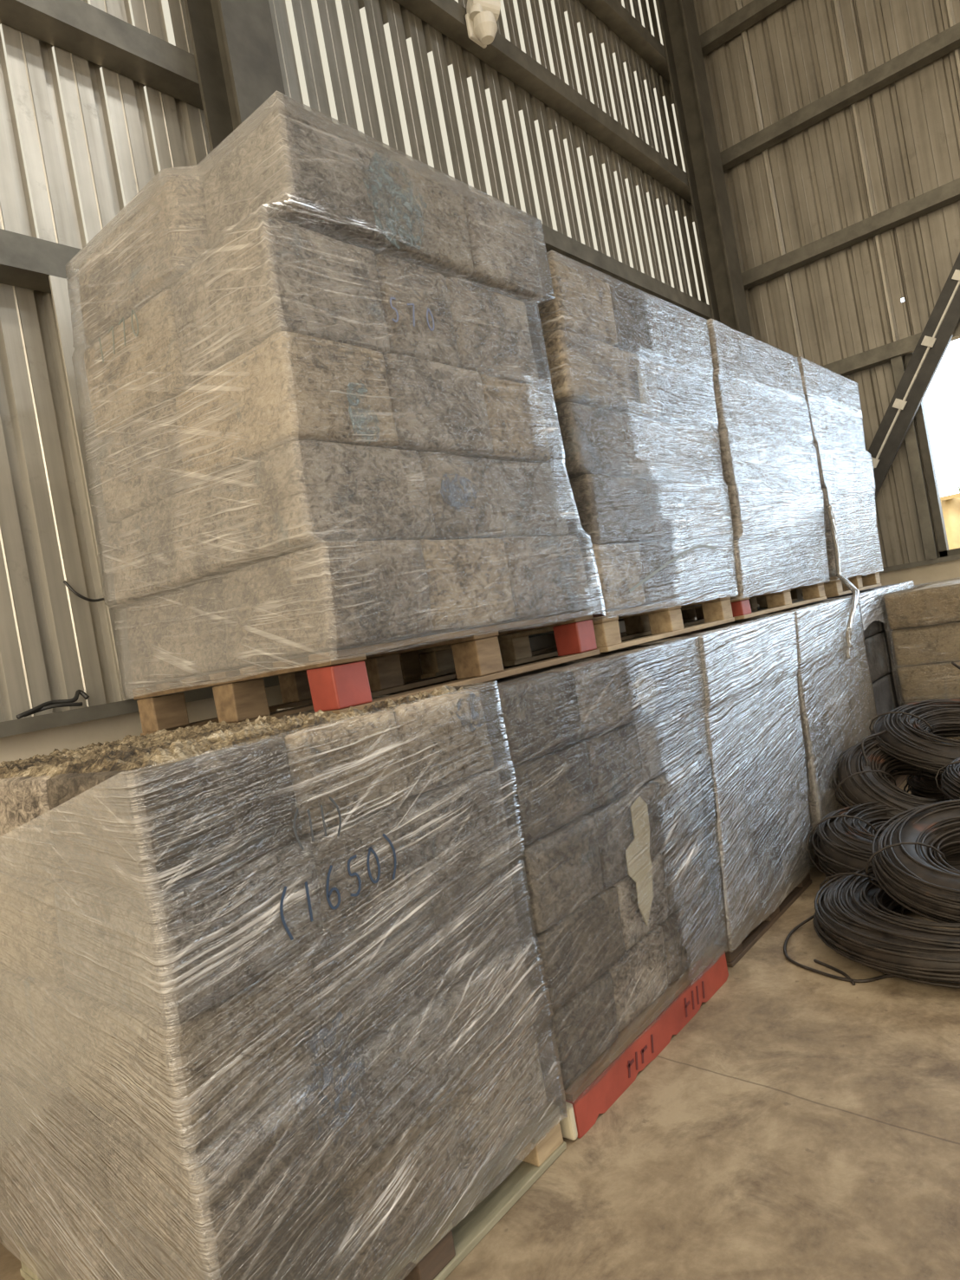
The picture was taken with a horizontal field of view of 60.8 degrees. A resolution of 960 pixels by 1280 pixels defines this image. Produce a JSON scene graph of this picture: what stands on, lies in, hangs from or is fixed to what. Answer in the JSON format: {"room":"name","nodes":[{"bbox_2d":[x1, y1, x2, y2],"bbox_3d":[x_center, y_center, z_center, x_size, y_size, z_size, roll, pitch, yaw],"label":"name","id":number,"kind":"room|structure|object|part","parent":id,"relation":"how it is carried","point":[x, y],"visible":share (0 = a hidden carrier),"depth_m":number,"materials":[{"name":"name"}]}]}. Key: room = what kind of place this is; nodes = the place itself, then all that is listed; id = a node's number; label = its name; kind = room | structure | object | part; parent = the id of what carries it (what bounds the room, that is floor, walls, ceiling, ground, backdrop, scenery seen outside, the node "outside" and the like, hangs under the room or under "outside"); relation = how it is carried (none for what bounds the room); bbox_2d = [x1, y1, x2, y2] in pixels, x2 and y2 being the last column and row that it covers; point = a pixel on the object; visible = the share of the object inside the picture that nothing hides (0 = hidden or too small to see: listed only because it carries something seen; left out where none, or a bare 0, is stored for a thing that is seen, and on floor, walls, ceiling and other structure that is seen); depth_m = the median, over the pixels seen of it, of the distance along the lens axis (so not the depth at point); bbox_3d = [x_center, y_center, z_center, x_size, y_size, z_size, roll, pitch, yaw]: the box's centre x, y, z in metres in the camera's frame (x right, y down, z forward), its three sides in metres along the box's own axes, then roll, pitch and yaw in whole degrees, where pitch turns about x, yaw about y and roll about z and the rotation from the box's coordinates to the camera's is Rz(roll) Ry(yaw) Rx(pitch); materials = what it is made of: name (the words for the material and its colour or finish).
{"room":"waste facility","nodes":[
{"label":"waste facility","id":0,"kind":"room"},
{"bbox_2d":[0,0,709,721],"bbox_3d":[-2.153,-3.620,3.463,0.042,7.930,15.385,-10,0,40],"label":"wall","id":1,"kind":"structure","parent":0,"point":[55,643],"depth_m":3.76,"materials":[{"name":"grey metal"}]},
{"bbox_2d":[0,228,85,293],"bbox_3d":[-1.767,-1.520,3.333,0.150,0.142,15.230,-10,0,40],"label":"trim","id":2,"kind":"structure","parent":1,"relation":"attached to","point":[27,262],"depth_m":3.24,"materials":[{"name":"grey metal"}]},
{"bbox_2d":[63,580,105,602],"bbox_3d":[-1.595,-0.204,3.362,0.040,0.098,0.206,-10,0,40],"label":"scrap","id":3,"kind":"object","parent":1,"relation":"attached to","point":[65,582],"visible":0.8,"depth_m":3.31,"materials":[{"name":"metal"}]},
{"bbox_2d":[48,274,149,700],"bbox_3d":[-1.587,-0.604,3.355,0.150,1.721,0.115,-10,0,40],"label":"trim","id":4,"kind":"structure","parent":1,"relation":"attached to","point":[59,288],"depth_m":3.28,"materials":[{"name":"grey metal"}]},
{"bbox_2d":[0,630,553,737],"bbox_3d":[-1.418,0.269,3.393,0.125,0.055,15.360,-10,0,40],"label":"trim","id":5,"kind":"structure","parent":1,"relation":"attached to","point":[75,716],"depth_m":3.17,"materials":[{"name":"metal"}]},
{"bbox_2d":[15,689,89,719],"bbox_3d":[-1.633,0.242,3.126,0.066,0.073,0.292,-10,0,37],"label":"scrap","id":6,"kind":"object","parent":5,"relation":"on","point":[60,703],"visible":1,"depth_m":3.12,"materials":[{"name":"metal"}]},
{"bbox_2d":[0,0,712,327],"bbox_3d":[-1.965,-2.642,3.331,0.150,0.142,15.230,-10,0,40],"label":"wall beam","id":7,"kind":"structure","parent":1,"relation":"attached to","point":[82,29],"depth_m":3.75,"materials":[{"name":"metal"}]},
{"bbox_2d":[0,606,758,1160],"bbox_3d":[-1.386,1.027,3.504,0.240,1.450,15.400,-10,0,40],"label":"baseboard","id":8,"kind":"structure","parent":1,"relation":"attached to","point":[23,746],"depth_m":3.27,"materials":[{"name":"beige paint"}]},
{"bbox_2d":[465,0,500,48],"bbox_3d":[0.039,-4.379,5.763,0.213,0.314,0.244,-10,0,40],"label":"security camera","id":9,"kind":"object","parent":1,"relation":"attached to","point":[482,16],"visible":1,"depth_m":5.72,"materials":[{"name":"white plastic"}]},
{"bbox_3d":[-0.029,-4.324,5.811,0.034,0.170,0.180,-10,0,40],"label":"mounting plate","id":10,"kind":"part","parent":9,"relation":"part of","materials":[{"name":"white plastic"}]},
{"bbox_2d":[394,0,692,204],"bbox_3d":[-2.209,-4.021,3.329,0.150,0.142,15.230,-10,0,40],"label":"wall beam","id":11,"kind":"structure","parent":1,"relation":"attached to","point":[447,16],"depth_m":6.66,"materials":[{"name":"metal"}]},
{"bbox_2d":[578,0,670,83],"bbox_3d":[-2.442,-5.340,3.327,0.150,0.142,15.230,-10,0,40],"label":"trim","id":12,"kind":"structure","parent":1,"relation":"attached to","point":[612,13],"depth_m":8.06,"materials":[{"name":"metal"}]},
{"bbox_2d":[0,776,959,1279],"bbox_3d":[3.467,0.987,-0.327,12.600,0.150,15.650,-10,0,40],"label":"floor","id":13,"kind":"structure","parent":0,"point":[802,1124],"depth_m":2.24,"materials":[{"name":"brown concrete"}]},
{"bbox_2d":[184,0,383,704],"bbox_3d":[-1.218,-3.040,3.968,0.260,9.400,0.300,-10,0,40],"label":"column","id":14,"kind":"structure","parent":13,"relation":"on","point":[233,42],"depth_m":3.94,"materials":[{"name":"metal"}]},
{"bbox_2d":[13,1102,566,1279],"bbox_3d":[-0.514,1.546,2.307,1.097,0.131,1.088,-10,0,40],"label":"wooden pallet","id":15,"kind":"object","parent":13,"relation":"on","point":[438,1263],"visible":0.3,"depth_m":2.14,"materials":[{"name":"grey wood"}]},
{"bbox_2d":[0,680,567,1279],"bbox_3d":[-0.629,0.871,2.304,1.154,1.308,1.151,-10,0,40],"label":"stack","id":16,"kind":"object","parent":15,"relation":"on","point":[269,1010],"visible":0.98,"depth_m":1.84,"materials":[{"name":"plastic"}]},
{"bbox_2d":[545,943,728,1140],"bbox_3d":[0.205,1.414,3.172,1.110,0.134,1.132,-10,0,40],"label":"wooden pallet","id":17,"kind":"object","parent":13,"relation":"on","point":[582,1115],"visible":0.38,"depth_m":2.71,"materials":[{"name":"red wood"}]},
{"bbox_2d":[382,636,728,1104],"bbox_3d":[0.157,0.752,3.259,1.152,1.258,1.397,-10,0,40],"label":"stack","id":18,"kind":"object","parent":17,"relation":"on","point":[602,745],"visible":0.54,"depth_m":2.80,"materials":[{"name":"plastic"}]},
{"bbox_2d":[132,609,600,735],"bbox_3d":[-0.377,0.114,3.049,1.092,0.182,1.343,-10,0,40],"label":"wooden pallet","id":19,"kind":"object","parent":18,"relation":"on","point":[320,681],"visible":0.93,"depth_m":2.70,"materials":[{"name":"brown wood"}]},
{"bbox_2d":[64,90,605,699],"bbox_3d":[-0.505,-0.720,3.047,1.171,1.579,1.428,-10,0,40],"label":"stack","id":20,"kind":"object","parent":19,"relation":"on","point":[313,371],"visible":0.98,"depth_m":2.53,"materials":[{"name":"grey plastic"}]},
{"bbox_2d":[656,0,796,584],"bbox_3d":[2.568,-3.716,8.574,0.260,9.400,0.340,-10,0,40],"label":"column corner","id":21,"kind":"structure","parent":13,"relation":"on","point":[678,23],"depth_m":8.56,"materials":[{"name":"paint"}]},
{"bbox_2d":[714,861,812,967],"bbox_3d":[0.933,1.297,4.074,1.087,0.111,1.024,-10,0,40],"label":"wooden pallet","id":22,"kind":"object","parent":13,"relation":"on","point":[732,958],"visible":0.12,"depth_m":3.67,"materials":[{"name":"brown wood"}]},
{"bbox_2d":[532,611,816,951],"bbox_3d":[0.912,0.630,4.171,1.154,1.283,1.357,-10,0,40],"label":"stack","id":23,"kind":"object","parent":22,"relation":"on","point":[759,781],"visible":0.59,"depth_m":3.75,"materials":[{"name":"plastic"}]},
{"bbox_2d":[417,591,734,678],"bbox_3d":[0.511,-0.034,4.121,1.062,0.162,1.304,-10,0,40],"label":"wooden pallet","id":24,"kind":"object","parent":23,"relation":"on","point":[664,622],"visible":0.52,"depth_m":3.79,"materials":[{"name":"brown wood"}]},
{"bbox_2d":[422,250,738,649],"bbox_3d":[0.441,-0.834,4.186,1.130,1.506,1.556,-10,0,40],"label":"stack","id":25,"kind":"object","parent":24,"relation":"on","point":[633,406],"visible":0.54,"depth_m":3.72,"materials":[{"name":"grey plastic"}]},
{"bbox_2d":[805,842,821,868],"bbox_3d":[1.779,1.136,5.114,1.078,0.131,1.244,-10,0,40],"label":"wooden pallet","id":26,"kind":"object","parent":13,"relation":"on","point":[816,856],"visible":0.02,"depth_m":4.32,"materials":[{"name":"brown wood"}]},
{"bbox_2d":[635,596,887,842],"bbox_3d":[1.691,0.481,5.129,1.147,1.264,1.385,-10,0,40],"label":"stack","id":27,"kind":"object","parent":26,"relation":"on","point":[835,711],"visible":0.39,"depth_m":4.67,"materials":[{"name":"grey plastic"}]},
{"bbox_2d":[617,578,826,636],"bbox_3d":[1.452,-0.192,5.240,1.053,0.142,1.443,-10,0,40],"label":"wooden pallet","id":28,"kind":"object","parent":27,"relation":"on","point":[743,607],"visible":0.5,"depth_m":4.92,"materials":[{"name":"brown wood"}]},
{"bbox_2d":[659,318,830,606],"bbox_3d":[1.382,-1.001,5.309,1.121,1.548,1.725,-10,0,40],"label":"stack","id":29,"kind":"object","parent":28,"relation":"on","point":[765,461],"visible":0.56,"depth_m":4.89,"materials":[{"name":"grey plastic"}]},
{"bbox_2d":[813,959,855,985],"bbox_3d":[1.367,1.271,3.141,0.032,0.010,0.248,-10,0,-11],"label":"loose wire","id":30,"kind":"object","parent":13,"relation":"on","point":[843,973],"visible":1,"depth_m":3.15,"materials":[{"name":"black metal"}]},
{"bbox_2d":[783,914,906,982],"bbox_3d":[1.534,1.229,3.168,0.433,0.033,0.881,-10,0,-29],"label":"loose wire","id":31,"kind":"object","parent":13,"relation":"on","point":[805,921],"visible":0.82,"depth_m":3.16,"materials":[{"name":"black metal"}]},
{"bbox_2d":[801,252,959,600],"bbox_3d":[4.591,-2.838,7.681,4.157,6.970,0.115,-10,0,40],"label":"diagonal brace","id":32,"kind":"object","parent":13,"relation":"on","point":[944,321],"visible":0.6,"depth_m":7.97,"materials":[{"name":"metal"}]},
{"bbox_2d":[805,798,959,909],"bbox_3d":[2.055,0.991,3.894,0.876,0.389,0.905,-10,0,39],"label":"coil","id":33,"kind":"object","parent":13,"relation":"on","point":[845,845],"visible":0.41,"depth_m":3.90,"materials":[{"name":"black metal"}]},
{"bbox_2d":[812,865,959,988],"bbox_3d":[1.893,1.077,3.226,1.094,0.234,1.145,-10,0,17],"label":"coil","id":34,"kind":"object","parent":13,"relation":"on","point":[858,920],"visible":0.69,"depth_m":3.05,"materials":[{"name":"black metal"}]},
{"bbox_2d":[864,799,959,922],"bbox_3d":[2.018,0.864,3.251,0.823,0.350,0.842,-10,0,-31],"label":"coil","id":35,"kind":"object","parent":34,"relation":"on","point":[906,856],"visible":1,"depth_m":3.29,"materials":[{"name":"black metal"}]},
{"bbox_2d":[888,770,909,786],"bbox_3d":[2.751,0.963,6.303,1.067,0.131,1.572,-10,0,40],"label":"wooden pallet","id":36,"kind":"object","parent":13,"relation":"on","point":[900,779],"visible":0.02,"depth_m":5.74,"materials":[{"name":"brown wood"}]},
{"bbox_2d":[752,581,914,721],"bbox_3d":[2.644,0.293,6.299,1.136,1.229,1.607,-10,0,40],"label":"stack","id":37,"kind":"object","parent":36,"relation":"on","point":[872,608],"visible":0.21,"depth_m":5.66,"materials":[{"name":"grey plastic"}]},
{"bbox_2d":[756,568,882,608],"bbox_3d":[2.453,-0.371,6.443,1.032,0.143,1.174,-10,0,40],"label":"wooden pallet","id":38,"kind":"object","parent":37,"relation":"on","point":[833,588],"visible":0.2,"depth_m":6.09,"materials":[{"name":"brown wood"}]},
{"bbox_2d":[789,356,883,659],"bbox_3d":[2.269,-0.929,6.165,1.310,2.039,2.225,-10,0,40],"label":"stack","id":39,"kind":"object","parent":38,"relation":"on","point":[843,469],"visible":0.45,"depth_m":6.07,"materials":[{"name":"grey plastic"}]},
{"bbox_2d":[903,774,948,799],"bbox_3d":[2.854,0.819,4.553,0.929,0.394,0.915,-10,0,-19],"label":"coil","id":40,"kind":"object","parent":13,"relation":"on","point":[925,787],"visible":0.12,"depth_m":4.51,"materials":[{"name":"black metal"}]},
{"bbox_3d":[2.855,0.891,3.864,0.888,0.254,0.860,-10,0,-29],"label":"coil","id":41,"kind":"object","parent":13,"relation":"on","visible":0},
{"bbox_2d":[831,735,949,819],"bbox_3d":[2.336,0.776,4.355,0.818,0.498,0.837,-10,0,41],"label":"coil","id":42,"kind":"object","parent":41,"relation":"on","point":[860,782],"visible":0.48,"depth_m":4.33,"materials":[{"name":"black metal"}]},
{"bbox_2d":[861,721,913,766],"bbox_3d":[2.255,0.568,4.511,0.430,0.171,0.095,-10,0,-20],"label":"loose wire","id":43,"kind":"object","parent":42,"relation":"attached to","point":[886,730],"visible":0.66,"depth_m":4.48,"materials":[{"name":"black metal"}]},
{"bbox_2d":[935,757,959,799],"bbox_3d":[2.633,0.703,3.788,0.888,0.343,0.884,-10,0,21],"label":"coil","id":44,"kind":"object","parent":41,"relation":"on","point":[951,785],"visible":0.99,"depth_m":3.90,"materials":[{"name":"black metal"}]},
{"bbox_2d":[869,698,959,774],"bbox_3d":[2.658,0.541,4.484,0.922,0.381,0.914,-10,0,-40],"label":"coil","id":45,"kind":"object","parent":44,"relation":"on","point":[924,744],"visible":0.96,"depth_m":4.51,"materials":[{"name":"black metal"}]},
{"bbox_2d":[951,661,959,669],"bbox_3d":[2.872,0.256,4.830,0.164,0.288,0.076,-10,0,-42],"label":"loose wire","id":46,"kind":"object","parent":44,"relation":"attached to","point":[952,662],"visible":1,"depth_m":4.80,"materials":[{"name":"black metal"}]},
{"bbox_3d":[3.942,0.753,5.697,1.461,0.131,1.053,-10,0,40],"label":"wooden pallet","id":47,"kind":"object","parent":13,"relation":"on","visible":0},
{"bbox_2d":[878,578,959,740],"bbox_3d":[3.823,0.122,5.671,1.524,1.230,1.143,-10,0,40],"label":"stack","id":48,"kind":"object","parent":47,"relation":"on","point":[924,625],"visible":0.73,"depth_m":5.61,"materials":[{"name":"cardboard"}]},
{"bbox_2d":[693,0,959,583],"bbox_3d":[7.392,-5.310,5.413,12.350,7.930,0.042,-10,0,40],"label":"wall","id":49,"kind":"structure","parent":0,"point":[911,126],"depth_m":8.52,"materials":[{"name":"metal"}]},
{"bbox_2d":[699,0,792,56],"bbox_3d":[6.997,-7.397,5.253,12.190,0.142,0.150,-10,0,40],"label":"trim","id":50,"kind":"structure","parent":49,"relation":"attached to","point":[755,11],"depth_m":8.78,"materials":[{"name":"metal"}]},
{"bbox_2d":[720,22,959,171],"bbox_3d":[7.225,-6.107,5.255,12.190,0.142,0.150,-10,0,40],"label":"wall beam","id":51,"kind":"structure","parent":49,"relation":"attached to","point":[946,42],"depth_m":8.21,"materials":[{"name":"metal"}]},
{"bbox_2d":[735,0,959,357],"bbox_3d":[5.314,-4.945,7.130,5.590,7.930,0.030,-10,0,40],"label":"trim","id":52,"kind":"structure","parent":49,"relation":"attached to","point":[948,3],"depth_m":8.31,"materials":[{"name":"metal"}]},
{"bbox_2d":[741,177,959,290],"bbox_3d":[3.898,-4.152,8.276,2.770,0.142,0.150,-10,0,40],"label":"trim","id":53,"kind":"structure","parent":49,"relation":"attached to","point":[948,193],"depth_m":8.29,"materials":[{"name":"metal"}]},
{"bbox_2d":[800,558,959,593],"bbox_3d":[8.267,-0.682,5.455,12.310,1.450,0.240,-10,0,40],"label":"baseboard","id":54,"kind":"structure","parent":49,"relation":"attached to","point":[951,569],"depth_m":8.36,"materials":[{"name":"beige paint"}]},
{"bbox_2d":[821,321,959,378],"bbox_3d":[4.119,-2.902,8.278,2.770,0.142,0.150,-10,0,40],"label":"trim","id":55,"kind":"structure","parent":49,"relation":"attached to","point":[881,354],"depth_m":8.28,"materials":[{"name":"metal"}]},
{"bbox_2d":[856,553,959,572],"bbox_3d":[4.519,-0.785,8.334,2.800,0.050,0.115,-10,0,40],"label":"trim","id":56,"kind":"structure","parent":49,"relation":"attached to","point":[955,556],"depth_m":8.29,"materials":[{"name":"brown metal"}]},
{"bbox_2d":[890,355,938,559],"bbox_3d":[4.383,-1.831,8.250,0.100,2.058,0.090,-10,0,40],"label":"trim","id":57,"kind":"structure","parent":49,"relation":"attached to","point":[898,363],"depth_m":8.22,"materials":[{"name":"grey metal"}]},
{"bbox_2d":[904,352,959,557],"bbox_3d":[4.971,-1.961,7.846,1.300,2.170,0.140,-10,0,40],"label":"window","id":58,"kind":"structure","parent":49,"relation":"in","point":[920,416],"depth_m":8.19,"materials":[{"name":"paint"}]},
{"label":"outside","id":59,"kind":"structure","parent":0,"visible":0},
{"bbox_3d":[9.764,0.015,11.517,80.000,0.140,90.000,-10,0,40],"label":"ground","id":60,"kind":"structure","parent":59,"visible":0},
{"bbox_2d":[940,493,959,549],"bbox_3d":[10.797,-1.547,9.945,14.010,2.580,0.240,-10,0,40],"label":"fence","id":61,"kind":"object","parent":60,"relation":"on","point":[951,504],"visible":0.09,"depth_m":12.67,"materials":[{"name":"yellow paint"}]},
{"bbox_3d":[10.524,-2.778,9.871,14.000,0.060,0.060,-10,0,40],"label":"rail","id":62,"kind":"part","parent":61,"relation":"part of","materials":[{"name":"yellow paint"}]}
]}

